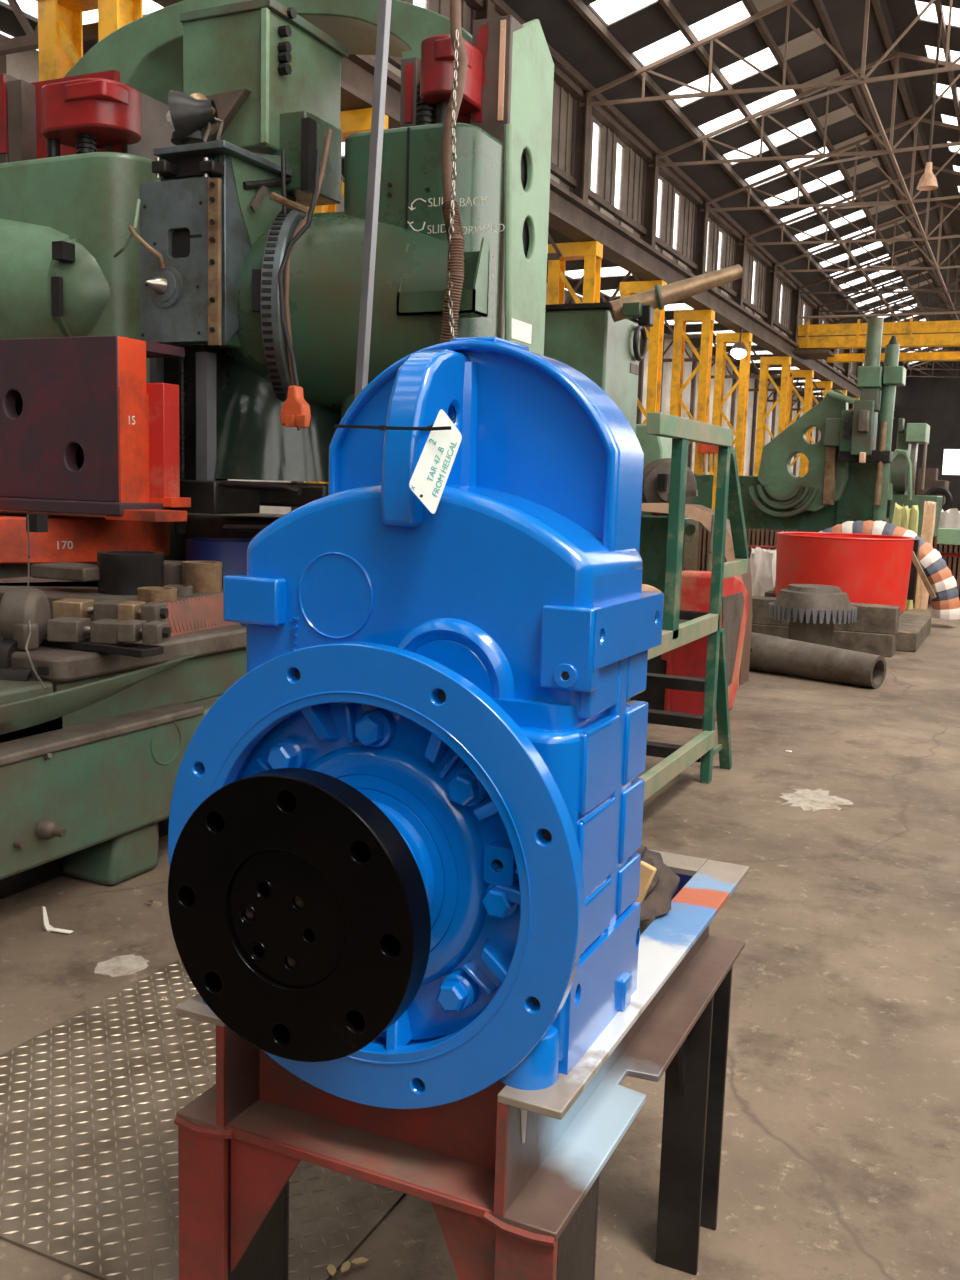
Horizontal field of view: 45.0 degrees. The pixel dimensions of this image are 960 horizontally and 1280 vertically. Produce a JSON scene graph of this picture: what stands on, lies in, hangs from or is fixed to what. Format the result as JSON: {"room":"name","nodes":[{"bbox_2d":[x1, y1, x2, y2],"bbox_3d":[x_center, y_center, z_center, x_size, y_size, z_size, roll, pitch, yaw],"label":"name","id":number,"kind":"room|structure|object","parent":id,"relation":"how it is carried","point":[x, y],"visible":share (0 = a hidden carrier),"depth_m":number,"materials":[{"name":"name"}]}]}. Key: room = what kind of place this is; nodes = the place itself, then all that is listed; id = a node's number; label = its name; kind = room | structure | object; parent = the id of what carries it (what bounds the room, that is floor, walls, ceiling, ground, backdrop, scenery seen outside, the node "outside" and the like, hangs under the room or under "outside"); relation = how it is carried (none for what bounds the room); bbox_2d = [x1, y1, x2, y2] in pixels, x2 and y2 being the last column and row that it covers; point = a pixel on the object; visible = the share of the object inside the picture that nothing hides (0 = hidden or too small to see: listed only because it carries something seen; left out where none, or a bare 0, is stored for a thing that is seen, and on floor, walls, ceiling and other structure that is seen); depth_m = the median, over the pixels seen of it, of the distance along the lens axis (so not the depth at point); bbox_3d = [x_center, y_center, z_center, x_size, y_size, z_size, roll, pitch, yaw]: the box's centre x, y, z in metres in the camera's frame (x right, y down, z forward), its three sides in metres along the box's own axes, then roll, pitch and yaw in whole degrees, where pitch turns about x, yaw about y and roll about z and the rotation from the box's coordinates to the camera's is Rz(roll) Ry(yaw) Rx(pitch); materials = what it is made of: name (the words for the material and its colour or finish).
{"room":"workspace","nodes":[
{"label":"workspace","id":0,"kind":"room"},
{"bbox_2d":[0,0,852,513],"bbox_3d":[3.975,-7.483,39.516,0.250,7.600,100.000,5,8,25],"label":"wall","id":1,"kind":"structure","parent":0,"point":[24,66],"depth_m":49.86,"materials":[{"name":"metal"}]},
{"bbox_2d":[0,518,959,1279],"bbox_3d":[22.014,-3.148,40.949,85.000,0.300,143.000,5,8,25],"label":"floor","id":2,"kind":"structure","parent":0,"point":[840,1150],"depth_m":3.68,"materials":[{"name":"concrete"}]},
{"bbox_2d":[42,906,72,933],"bbox_3d":[-1.437,0.949,3.930,0.123,0.080,0.024,4,8,20],"label":"paper scrap","id":3,"kind":"object","parent":2,"relation":"on","point":[45,921],"visible":1,"depth_m":3.94,"materials":[{"name":"white paper"}]},
{"bbox_2d":[35,0,143,81],"bbox_3d":[-4.346,-3.831,13.065,1.160,6.940,0.440,5,8,25],"label":"lattice column","id":4,"kind":"structure","parent":2,"relation":"on","point":[60,22],"depth_m":12.68,"materials":[{"name":"yellow metal"}]},
{"bbox_2d":[94,954,149,976],"bbox_3d":[-1.137,1.033,3.681,0.160,0.002,0.172,5,8,25],"label":"stain","id":5,"kind":"object","parent":2,"relation":"on","point":[130,964],"visible":1,"depth_m":3.68,"materials":[{"name":"beige paint"}]},
{"bbox_2d":[0,576,245,898],"bbox_3d":[-2.111,0.339,4.461,1.831,1.110,4.943,5,8,25],"label":"bed","id":6,"kind":"object","parent":2,"relation":"on","point":[89,767],"depth_m":4.31,"materials":[{"name":"green paint"}]},
{"bbox_2d":[0,514,58,691],"bbox_3d":[-1.902,-0.155,4.571,0.378,0.632,1.425,-2,9,-26],"label":"cable","id":7,"kind":"object","parent":6,"relation":"on","point":[7,646],"visible":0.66,"depth_m":4.19,"materials":[{"name":"metal"}]},
{"bbox_2d":[31,562,99,581],"bbox_3d":[-1.784,-0.300,5.096,0.310,0.061,0.200,5,8,25],"label":"slab","id":8,"kind":"object","parent":6,"relation":"on","point":[81,572],"visible":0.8,"depth_m":5.01,"materials":[{"name":"grey metal"}]},
{"bbox_2d":[0,510,169,578],"bbox_3d":[-2.553,-0.524,6.561,1.906,0.463,1.710,5,8,25],"label":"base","id":9,"kind":"object","parent":6,"relation":"on","point":[54,537],"visible":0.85,"depth_m":5.99,"materials":[{"name":"orange metal"}]},
{"bbox_2d":[0,335,190,521],"bbox_3d":[-2.136,-1.098,6.057,1.603,0.888,0.600,5,8,25],"label":"block","id":10,"kind":"object","parent":9,"relation":"on","point":[83,430],"visible":1,"depth_m":5.81,"materials":[{"name":"paint"}]},
{"bbox_2d":[0,655,196,742],"bbox_3d":[-2.270,0.286,3.510,1.331,0.221,3.109,5,8,25],"label":"tray","id":11,"kind":"object","parent":6,"relation":"on","point":[94,700],"depth_m":4.21,"materials":[{"name":"green paint"}]},
{"bbox_2d":[39,636,163,657],"bbox_3d":[-1.431,0.018,4.355,0.520,0.038,0.120,5,8,25],"label":"bar","id":12,"kind":"object","parent":6,"relation":"on","point":[125,649],"visible":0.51,"depth_m":4.28,"materials":[{"name":"metal"}]},
{"bbox_2d":[47,617,125,643],"bbox_3d":[-1.458,-0.035,4.366,0.304,0.081,0.120,2,8,5],"label":"block","id":13,"kind":"object","parent":12,"relation":"on","point":[61,629],"visible":0.77,"depth_m":4.31,"materials":[{"name":"grey metal"}]},
{"bbox_2d":[53,598,127,620],"bbox_3d":[-1.492,-0.114,4.506,0.296,0.075,0.120,2,8,5],"label":"block","id":14,"kind":"object","parent":13,"relation":"on","point":[67,607],"visible":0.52,"depth_m":4.45,"materials":[{"name":"metal"}]},
{"bbox_2d":[117,619,170,643],"bbox_3d":[-1.232,-0.031,4.280,0.176,0.071,0.120,2,8,5],"label":"block","id":15,"kind":"object","parent":12,"relation":"on","point":[129,631],"visible":1,"depth_m":4.23,"materials":[{"name":"grey metal"}]},
{"bbox_2d":[118,601,168,622],"bbox_3d":[-1.278,-0.105,4.427,0.171,0.074,0.120,2,8,5],"label":"block","id":16,"kind":"object","parent":15,"relation":"on","point":[133,610],"visible":0.84,"depth_m":4.37,"materials":[{"name":"metal"}]},
{"bbox_2d":[97,551,163,594],"bbox_3d":[-1.537,-0.298,5.110,0.282,0.174,0.282,5,8,25],"label":"ring","id":17,"kind":"object","parent":6,"relation":"on","point":[121,572],"visible":0.96,"depth_m":4.99,"materials":[{"name":"black metal"}]},
{"bbox_2d":[137,587,176,601],"bbox_3d":[-1.345,-0.192,4.836,0.162,0.047,0.162,5,8,25],"label":"ring","id":18,"kind":"object","parent":6,"relation":"on","point":[152,594],"visible":1,"depth_m":4.77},
{"bbox_2d":[164,560,181,584],"bbox_3d":[-1.436,-0.301,5.359,0.205,0.118,0.205,5,8,25],"label":"ring","id":19,"kind":"object","parent":6,"relation":"on","point":[172,569],"visible":0.3,"depth_m":5.27,"materials":[{"name":"grey metal"}]},
{"bbox_2d":[164,585,192,595],"bbox_3d":[-1.312,-0.215,5.045,0.122,0.040,0.122,5,8,25],"label":"ring","id":20,"kind":"object","parent":6,"relation":"on","point":[182,590],"visible":0.7,"depth_m":5.01,"materials":[{"name":"grey metal"}]},
{"bbox_2d":[182,561,221,592],"bbox_3d":[-1.259,-0.288,5.259,0.177,0.131,0.177,5,8,25],"label":"ring","id":21,"kind":"object","parent":6,"relation":"on","point":[204,576],"visible":0.98,"depth_m":5.19,"materials":[{"name":"brown metal"}]},
{"bbox_2d":[186,538,251,577],"bbox_3d":[-1.397,-0.404,6.458,0.474,0.302,0.474,5,8,25],"label":"drum","id":22,"kind":"object","parent":6,"relation":"on","point":[232,552],"visible":0.2,"depth_m":6.24,"materials":[{"name":"paint"}]},
{"bbox_2d":[0,958,405,1279],"bbox_3d":[-0.595,1.127,3.073,1.240,0.010,1.630,5,8,25],"label":"plate","id":23,"kind":"object","parent":2,"relation":"on","point":[89,1104],"visible":0.38,"depth_m":2.65,"materials":[{"name":"metal"}]},
{"bbox_2d":[0,0,553,560],"bbox_3d":[-2.399,-1.760,7.450,5.915,4.452,2.077,5,8,25],"label":"machine","id":24,"kind":"object","parent":2,"relation":"on","point":[109,225],"visible":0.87,"depth_m":6.30,"materials":[{"name":"green paint"}]},
{"bbox_2d":[166,90,223,145],"bbox_3d":[-1.511,-2.752,6.135,0.292,0.276,0.278,-1,8,-18],"label":"lamp","id":25,"kind":"object","parent":24,"relation":"on","point":[193,117],"visible":0.98,"depth_m":6.04,"materials":[{"name":"metal"}]},
{"bbox_2d":[190,93,218,131],"bbox_3d":[-1.492,-2.791,6.160,0.201,0.204,0.180,5,8,25],"label":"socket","id":26,"kind":"object","parent":25,"relation":"attached to","point":[203,123],"depth_m":6.06,"materials":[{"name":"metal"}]},
{"bbox_2d":[283,129,332,430],"bbox_3d":[-0.847,-1.806,5.792,0.075,1.505,0.350,6,9,31],"label":"cable","id":27,"kind":"object","parent":24,"relation":"hanging from","point":[329,131],"visible":0.62,"depth_m":5.70,"materials":[{"name":"rubber"}]},
{"bbox_2d":[278,149,319,386],"bbox_3d":[-0.892,-1.782,5.525,0.172,1.179,0.448,2,8,4],"label":"cable","id":28,"kind":"object","parent":27,"relation":"attached to","point":[306,226],"visible":1,"depth_m":5.59,"materials":[{"name":"black rubber"}]},
{"bbox_2d":[280,386,310,427],"bbox_3d":[-0.853,-1.084,5.392,0.153,0.191,0.085,5,8,25],"label":"plug","id":29,"kind":"object","parent":28,"relation":"hanging from","point":[295,411],"visible":1,"depth_m":5.37,"materials":[{"name":"orange plastic"}]},
{"bbox_2d":[447,29,458,341],"bbox_3d":[-0.118,-1.781,5.597,0.097,2.205,0.030,5,8,25],"label":"hanging chain","id":30,"kind":"object","parent":24,"relation":"hanging from","point":[456,30],"visible":0.61,"depth_m":5.54,"materials":[{"name":"metal"}]},
{"bbox_2d":[440,0,467,342],"bbox_3d":[-0.154,-1.863,5.756,0.117,2.556,0.367,0,8,-12],"label":"hose","id":31,"kind":"object","parent":24,"relation":"hanging from","point":[456,265],"visible":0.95,"depth_m":5.60,"materials":[{"name":"grey metal"}]},
{"bbox_2d":[305,108,387,483],"bbox_3d":[-2.089,-4.406,17.826,1.160,6.940,0.440,5,8,25],"label":"lattice column","id":32,"kind":"structure","parent":2,"relation":"on","point":[358,120],"depth_m":17.12,"materials":[{"name":"yellow metal"}]},
{"bbox_2d":[152,0,894,418],"bbox_3d":[7.856,-10.631,37.297,0.500,0.740,100.000,5,8,25],"label":"beam","id":33,"kind":"structure","parent":32,"relation":"on","point":[570,215],"depth_m":27.62,"materials":[{"name":"metal"}]},
{"bbox_2d":[731,328,747,358],"bbox_3d":[8.659,-9.906,38.688,0.560,1.040,0.528,5,8,25],"label":"work lamp","id":34,"kind":"object","parent":33,"relation":"hanging from","point":[739,350],"visible":1,"depth_m":38.62,"materials":[{"name":"metal"}]},
{"bbox_2d":[793,311,959,362],"bbox_3d":[18.523,-12.088,46.313,11.900,1.660,2.400,5,8,25],"label":"crane","id":35,"kind":"object","parent":33,"relation":"on","point":[811,338],"visible":0.87,"depth_m":46.89,"materials":[{"name":"yellow paint"}]},
{"bbox_2d":[327,1257,368,1276],"bbox_3d":[-0.262,1.236,2.294,0.086,0.003,0.035,-3,9,-30],"label":"litter","id":36,"kind":"object","parent":2,"relation":"on","point":[345,1267],"visible":1,"depth_m":2.29,"materials":[{"name":"beige plant"}]},
{"bbox_2d":[354,0,391,399],"bbox_3d":[-0.442,-0.617,4.143,0.208,3.189,0.034,5,8,25],"label":"bar","id":37,"kind":"object","parent":2,"relation":"on","point":[384,6],"visible":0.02,"depth_m":3.98,"materials":[{"name":"metal"}]},
{"bbox_2d":[174,849,749,1279],"bbox_3d":[0.045,0.891,2.133,0.615,0.767,1.103,5,8,25],"label":"stand","id":38,"kind":"object","parent":2,"relation":"on","point":[509,1175],"visible":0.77,"depth_m":1.73,"materials":[{"name":"red metal"}]},
{"bbox_2d":[168,337,663,1108],"bbox_3d":[-0.112,0.102,1.666,0.648,1.076,0.585,5,8,25],"label":"gearbox","id":39,"kind":"object","parent":38,"relation":"on","point":[404,864],"visible":0.99,"depth_m":1.57,"materials":[{"name":"blue metal"}]},
{"bbox_2d":[335,409,461,513],"bbox_3d":[-0.102,-0.245,1.590,0.171,0.139,0.154,-1,8,-18],"label":"tag","id":40,"kind":"object","parent":39,"relation":"attached to","point":[429,478],"visible":1,"depth_m":1.55,"materials":[{"name":"white paper"}]},
{"bbox_2d":[561,672,568,679],"bbox_3d":[0.113,0.047,1.525,0.014,0.012,0.002,5,8,25],"label":"socket","id":41,"kind":"object","parent":39,"relation":"attached to","point":[564,675],"depth_m":1.52,"materials":[{"name":"black metal"}]},
{"bbox_2d":[640,917,654,934],"bbox_3d":[0.132,0.619,2.211,0.390,0.090,0.450,5,8,25],"label":"board","id":42,"kind":"object","parent":38,"relation":"on","point":[644,924],"visible":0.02,"depth_m":2.31,"materials":[{"name":"wood"}]},
{"bbox_2d":[635,844,679,921],"bbox_3d":[0.256,0.441,2.258,0.238,0.197,0.414,0,8,-13],"label":"bundle","id":43,"kind":"object","parent":38,"relation":"on","point":[657,900],"visible":0.13,"depth_m":2.17,"materials":[{"name":"fabric"}]},
{"bbox_2d":[635,861,656,902],"bbox_3d":[0.276,0.415,1.990,0.051,0.074,0.012,5,8,25],"label":"chip","id":44,"kind":"object","parent":43,"relation":"in","point":[647,872],"visible":0.54,"depth_m":1.98,"materials":[{"name":"beige wood"}]},
{"bbox_2d":[547,241,602,304],"bbox_3d":[2.043,-5.457,26.539,1.160,6.940,0.440,5,8,25],"label":"lattice column","id":45,"kind":"structure","parent":2,"relation":"on","point":[591,252],"depth_m":26.04,"materials":[{"name":"yellow metal"}]},
{"bbox_2d":[544,302,646,434],"bbox_3d":[0.742,-1.090,9.098,0.797,2.872,0.874,5,8,25],"label":"machine housing","id":46,"kind":"object","parent":2,"relation":"on","point":[585,337],"visible":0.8,"depth_m":8.57,"materials":[{"name":"paint"}]},
{"bbox_2d":[609,264,742,326],"bbox_3d":[1.412,-2.463,8.253,0.972,0.483,0.279,1,8,-6],"label":"pole","id":47,"kind":"object","parent":46,"relation":"attached to","point":[640,306],"visible":1,"depth_m":8.24,"materials":[{"name":"metal"}]},
{"bbox_2d":[619,280,666,423],"bbox_3d":[4.215,-6.010,31.120,1.160,6.940,0.440,5,8,25],"label":"lattice column","id":48,"kind":"structure","parent":2,"relation":"on","point":[655,337],"depth_m":30.63,"materials":[{"name":"yellow metal"}]},
{"bbox_2d":[636,424,699,592],"bbox_3d":[1.593,-0.990,10.353,0.641,1.859,1.488,1,8,-4],"label":"machine part","id":49,"kind":"object","parent":2,"relation":"on","point":[657,450],"visible":0.41,"depth_m":9.99,"materials":[{"name":"green paint"}]},
{"bbox_2d":[630,570,747,719],"bbox_3d":[1.386,-0.014,8.257,0.830,1.003,0.978,5,8,25],"label":"red machine parts","id":50,"kind":"object","parent":2,"relation":"on","point":[688,660],"visible":0.37,"depth_m":7.85,"materials":[{"name":"paint"}]},
{"bbox_2d":[679,610,708,619],"bbox_3d":[1.408,-0.157,7.730,0.350,0.066,0.080,5,8,25],"label":"tray","id":51,"kind":"object","parent":50,"relation":"on","point":[684,614],"depth_m":7.70,"materials":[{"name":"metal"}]},
{"bbox_2d":[670,310,714,474],"bbox_3d":[6.429,-6.574,35.791,1.160,6.940,0.440,5,8,25],"label":"lattice column","id":52,"kind":"structure","parent":2,"relation":"on","point":[707,317],"depth_m":35.41,"materials":[{"name":"yellow metal"}]},
{"bbox_2d":[699,443,718,471],"bbox_3d":[7.021,-5.705,35.170,0.701,1.224,0.400,5,8,25],"label":"box","id":53,"kind":"object","parent":52,"relation":"attached to","point":[703,448],"visible":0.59,"depth_m":35.09,"materials":[{"name":"metal"}]},
{"bbox_2d":[638,412,748,800],"bbox_3d":[0.772,-0.153,5.958,0.826,1.874,1.896,5,8,25],"label":"metal rack","id":54,"kind":"object","parent":2,"relation":"on","point":[676,632],"visible":0.66,"depth_m":6.00,"materials":[{"name":"green metal"}]},
{"bbox_2d":[641,503,751,685],"bbox_3d":[1.743,-0.391,9.499,0.897,1.438,0.465,5,8,25],"label":"guard","id":55,"kind":"object","parent":2,"relation":"on","point":[704,515],"visible":0.52,"depth_m":9.35,"materials":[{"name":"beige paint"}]},
{"bbox_2d":[711,466,716,570],"bbox_3d":[3.555,-1.677,17.628,0.111,1.921,0.080,5,8,25],"label":"post","id":56,"kind":"object","parent":2,"relation":"on","point":[715,467],"visible":0.29,"depth_m":17.53,"materials":[{"name":"yellow metal"}]},
{"bbox_2d":[709,332,752,475],"bbox_3d":[8.687,-7.149,40.551,1.160,6.940,0.440,5,8,25],"label":"lattice column","id":57,"kind":"structure","parent":2,"relation":"on","point":[722,339],"depth_m":40.21,"materials":[{"name":"yellow metal"}]},
{"bbox_2d":[749,547,775,596],"bbox_3d":[3.792,-0.827,15.523,0.391,0.815,0.556,5,8,25],"label":"bundle","id":58,"kind":"object","parent":2,"relation":"on","point":[762,562],"visible":0.54,"depth_m":15.29,"materials":[{"name":"white fabric"}]},
{"bbox_2d":[764,590,775,596],"bbox_3d":[3.600,-0.255,12.512,1.022,0.475,0.300,5,8,25],"label":"timber beam","id":59,"kind":"structure","parent":2,"relation":"on","point":[771,593],"depth_m":12.55,"materials":[{"name":"wood"}]},
{"bbox_2d":[754,356,791,475],"bbox_3d":[11.796,-7.940,47.109,1.160,6.940,0.440,5,8,25],"label":"lattice column","id":60,"kind":"structure","parent":2,"relation":"on","point":[785,361],"depth_m":46.74,"materials":[{"name":"yellow metal"}]},
{"bbox_2d":[692,317,905,530],"bbox_3d":[4.995,-3.199,20.318,4.498,4.498,1.950,5,8,25],"label":"machine","id":61,"kind":"object","parent":2,"relation":"on","point":[846,479],"visible":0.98,"depth_m":19.69,"materials":[{"name":"green paint"}]},
{"bbox_2d":[786,370,813,476],"bbox_3d":[14.095,-8.525,51.959,1.160,6.940,0.440,5,8,25],"label":"lattice column","id":62,"kind":"structure","parent":2,"relation":"on","point":[808,375],"depth_m":51.51,"materials":[{"name":"yellow metal"}]},
{"bbox_2d":[768,584,856,646],"bbox_3d":[3.076,-0.151,10.769,0.791,0.703,0.793,5,8,25],"label":"gear","id":63,"kind":"object","parent":2,"relation":"on","point":[812,611],"visible":0.86,"depth_m":10.53,"materials":[{"name":"grey metal"}]},
{"bbox_2d":[780,789,852,811],"bbox_3d":[1.713,0.816,5.920,0.369,0.002,0.492,5,8,25],"label":"stain","id":64,"kind":"object","parent":2,"relation":"on","point":[818,799],"visible":1,"depth_m":5.91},
{"bbox_2d":[749,632,885,688],"bbox_3d":[2.742,0.158,9.831,0.341,0.337,1.348,-6,11,-44],"label":"pipe","id":65,"kind":"object","parent":2,"relation":"on","point":[768,653],"visible":0.84,"depth_m":9.64,"materials":[{"name":"grey metal"}]},
{"bbox_2d":[807,381,832,471],"bbox_3d":[16.395,-9.111,56.810,1.160,6.940,0.440,5,8,25],"label":"lattice column","id":66,"kind":"structure","parent":2,"relation":"on","point":[827,385],"depth_m":56.19,"materials":[{"name":"yellow metal"}]},
{"bbox_2d":[752,624,896,656],"bbox_3d":[3.429,-0.015,11.648,1.390,0.220,0.350,5,8,25],"label":"timber beam","id":67,"kind":"structure","parent":2,"relation":"on","point":[884,645],"depth_m":11.34,"materials":[{"name":"wood"}]},
{"bbox_2d":[752,596,899,634],"bbox_3d":[3.420,-0.253,11.618,1.446,0.260,0.300,5,8,25],"label":"timber beam","id":68,"kind":"structure","parent":67,"relation":"on","point":[871,618],"depth_m":11.32,"materials":[{"name":"wood"}]},
{"bbox_2d":[697,526,959,604],"bbox_3d":[4.868,-1.158,17.574,5.098,0.986,0.630,5,8,25],"label":"cover","id":69,"kind":"object","parent":2,"relation":"on","point":[756,537],"visible":0.16,"depth_m":17.71,"materials":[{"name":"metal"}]},
{"bbox_2d":[820,390,846,437],"bbox_3d":[18.525,-9.653,61.301,1.160,6.940,0.440,5,8,25],"label":"lattice column","id":70,"kind":"structure","parent":2,"relation":"on","point":[843,391],"depth_m":60.62,"materials":[{"name":"yellow metal"}]},
{"bbox_2d":[773,520,959,619],"bbox_3d":[4.671,-0.886,14.129,2.273,1.136,1.074,5,8,25],"label":"hose","id":71,"kind":"object","parent":2,"relation":"on","point":[937,578],"visible":0.48,"depth_m":13.89,"materials":[{"name":"fabric"}]},
{"bbox_2d":[892,503,918,610],"bbox_3d":[5.841,-1.160,16.018,0.355,1.464,0.457,5,8,25],"label":"bundle","id":72,"kind":"object","parent":2,"relation":"on","point":[904,517],"visible":0.29,"depth_m":15.78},
{"bbox_2d":[896,614,931,651],"bbox_3d":[4.498,-0.102,12.606,0.620,0.200,1.900,5,8,25],"label":"timber beam","id":73,"kind":"structure","parent":2,"relation":"on","point":[913,630],"depth_m":11.99,"materials":[{"name":"brown wood"}]},
{"bbox_2d":[888,418,942,535],"bbox_3d":[9.533,-3.212,25.418,1.028,3.194,1.920,5,8,25],"label":"machine","id":74,"kind":"object","parent":2,"relation":"on","point":[902,473],"visible":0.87,"depth_m":24.82,"materials":[{"name":"green paint"}]},
{"bbox_2d":[914,501,935,608],"bbox_3d":[6.231,-1.192,16.217,0.176,1.498,0.324,5,8,25],"label":"bundle","id":75,"kind":"object","parent":2,"relation":"on","point":[929,513],"visible":0.62,"depth_m":16.10,"materials":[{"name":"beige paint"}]},
{"bbox_2d":[917,468,951,510],"bbox_3d":[15.615,-4.569,39.756,1.157,2.568,2.287,5,8,25],"label":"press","id":76,"kind":"object","parent":2,"relation":"on","point":[933,486],"visible":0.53,"depth_m":38.88,"materials":[{"name":"metal"}]},
{"bbox_2d":[937,528,959,544],"bbox_3d":[6.652,-1.443,16.182,0.485,0.219,0.450,5,8,25],"label":"bench","id":77,"kind":"object","parent":2,"relation":"on","point":[948,536],"visible":1,"depth_m":16.02,"materials":[{"name":"green paint"}]},
{"bbox_2d":[939,508,959,527],"bbox_3d":[7.154,-1.294,17.493,0.545,1.413,0.459,5,8,25],"label":"bundle","id":78,"kind":"object","parent":77,"relation":"on","point":[950,518],"visible":0.16,"depth_m":17.31,"materials":[{"name":"white plastic"}]},
{"bbox_2d":[368,0,883,390],"bbox_3d":[8.085,-12.104,37.450,0.400,2.350,100.790,5,8,25],"label":"wall","id":79,"kind":"structure","parent":0,"point":[572,123],"depth_m":29.33,"materials":[{"name":"metal"}]},
{"bbox_2d":[579,0,959,152],"bbox_3d":[8.468,-12.103,24.471,11.624,2.211,5.080,5,8,25],"label":"roof truss","id":80,"kind":"object","parent":79,"relation":"attached to","point":[863,79],"depth_m":23.13,"materials":[{"name":"metal"}]},
{"bbox_2d":[649,52,959,202],"bbox_3d":[10.606,-12.648,28.981,11.624,2.211,5.080,5,8,25],"label":"roof truss","id":81,"kind":"object","parent":79,"relation":"attached to","point":[865,154],"depth_m":27.57,"materials":[{"name":"metal"}]},
{"bbox_2d":[700,117,959,239],"bbox_3d":[12.744,-13.192,33.490,11.624,2.211,5.080,5,8,25],"label":"roof truss","id":82,"kind":"object","parent":79,"relation":"attached to","point":[850,204],"depth_m":32.09,"materials":[{"name":"metal"}]},
{"bbox_2d":[739,166,959,268],"bbox_3d":[14.882,-13.736,37.999,11.624,2.211,5.080,5,8,25],"label":"roof truss","id":83,"kind":"object","parent":79,"relation":"attached to","point":[783,224],"depth_m":36.59,"materials":[{"name":"metal"}]},
{"bbox_2d":[769,203,959,291],"bbox_3d":[17.020,-14.280,42.508,11.624,2.211,5.080,5,8,25],"label":"roof truss","id":84,"kind":"object","parent":79,"relation":"attached to","point":[941,205],"depth_m":41.17,"materials":[{"name":"metal"}]},
{"bbox_2d":[794,233,959,310],"bbox_3d":[19.158,-14.824,47.018,11.624,2.211,5.080,5,8,25],"label":"roof truss","id":85,"kind":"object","parent":79,"relation":"attached to","point":[949,234],"depth_m":45.83,"materials":[{"name":"metal"}]},
{"bbox_2d":[815,258,959,319],"bbox_3d":[21.296,-15.369,51.527,11.624,2.211,5.080,5,8,25],"label":"roof truss","id":86,"kind":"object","parent":79,"relation":"attached to","point":[955,259],"depth_m":50.34,"materials":[{"name":"metal"}]},
{"bbox_2d":[835,280,959,323],"bbox_3d":[23.434,-15.913,56.036,11.624,2.211,5.080,5,8,25],"label":"roof truss","id":87,"kind":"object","parent":79,"relation":"attached to","point":[895,302],"depth_m":54.86,"materials":[{"name":"metal"}]},
{"bbox_2d":[859,315,959,351],"bbox_3d":[26.645,-16.730,62.809,11.624,2.211,0.080,5,8,25],"label":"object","id":88,"kind":"structure","parent":79,"relation":"attached to","point":[938,350],"depth_m":63.63,"materials":[{"name":"metal"}]},
{"bbox_2d":[882,347,959,369],"bbox_3d":[30.921,-17.819,71.827,11.624,2.211,0.080,5,8,25],"label":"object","id":89,"kind":"structure","parent":79,"relation":"attached to","point":[922,368],"depth_m":73.13,"materials":[{"name":"metal"}]},
{"bbox_2d":[890,298,959,321],"bbox_3d":[24.507,-16.186,58.300,11.624,2.211,0.080,5,8,25],"label":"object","id":90,"kind":"structure","parent":79,"relation":"attached to","point":[905,317],"depth_m":58.92,"materials":[{"name":"metal"}]},
{"bbox_2d":[900,347,959,361],"bbox_3d":[28.783,-17.274,67.318,11.624,2.211,0.080,5,8,25],"label":"trim","id":91,"kind":"structure","parent":79,"relation":"attached to","point":[920,347],"depth_m":68.09,"materials":[{"name":"metal"}]},
{"bbox_2d":[906,361,959,377],"bbox_3d":[33.059,-18.363,76.337,11.624,2.211,0.080,5,8,25],"label":"roof truss","id":92,"kind":"object","parent":79,"relation":"attached to","point":[927,361],"depth_m":77.67,"materials":[{"name":"metal"}]},
{"bbox_2d":[491,0,959,371],"bbox_3d":[10.538,-13.892,35.631,5.900,2.012,100.000,5,8,25],"label":"ceiling","id":93,"kind":"structure","parent":0,"point":[593,52],"depth_m":28.93,"materials":[{"name":"metal"}]},
{"bbox_2d":[649,316,959,517],"bbox_3d":[20.638,-16.526,86.300,42.300,14.000,0.200,5,8,25],"label":"wall","id":94,"kind":"structure","parent":0,"point":[933,401],"depth_m":81.08,"materials":[{"name":"white metal"}]},
{"bbox_2d":[886,0,959,255],"bbox_3d":[15.874,-13.430,33.157,5.900,1.948,100.000,5,8,25],"label":"ceiling","id":95,"kind":"structure","parent":0,"point":[924,32],"depth_m":28.11,"materials":[{"name":"metal"}]},
{"bbox_2d":[917,13,941,190],"bbox_3d":[9.299,-11.028,23.762,0.420,3.397,0.420,5,8,25],"label":"lamp","id":96,"kind":"object","parent":95,"relation":"hanging from","point":[928,181],"visible":1,"depth_m":23.81,"materials":[{"name":"beige metal"}]},
{"bbox_3d":[4.421,-0.394,13.147,0.660,0.230,1.330,5,8,25],"label":"beam","id":97,"kind":"structure","parent":0,"visible":0},
{"bbox_2d":[775,532,914,611],"bbox_3d":[3.819,-0.732,12.239,1.393,0.747,1.393,5,8,25],"label":"container","id":98,"kind":"object","parent":97,"relation":"on","point":[870,568],"visible":0.76,"depth_m":11.65,"materials":[{"name":"paint"}]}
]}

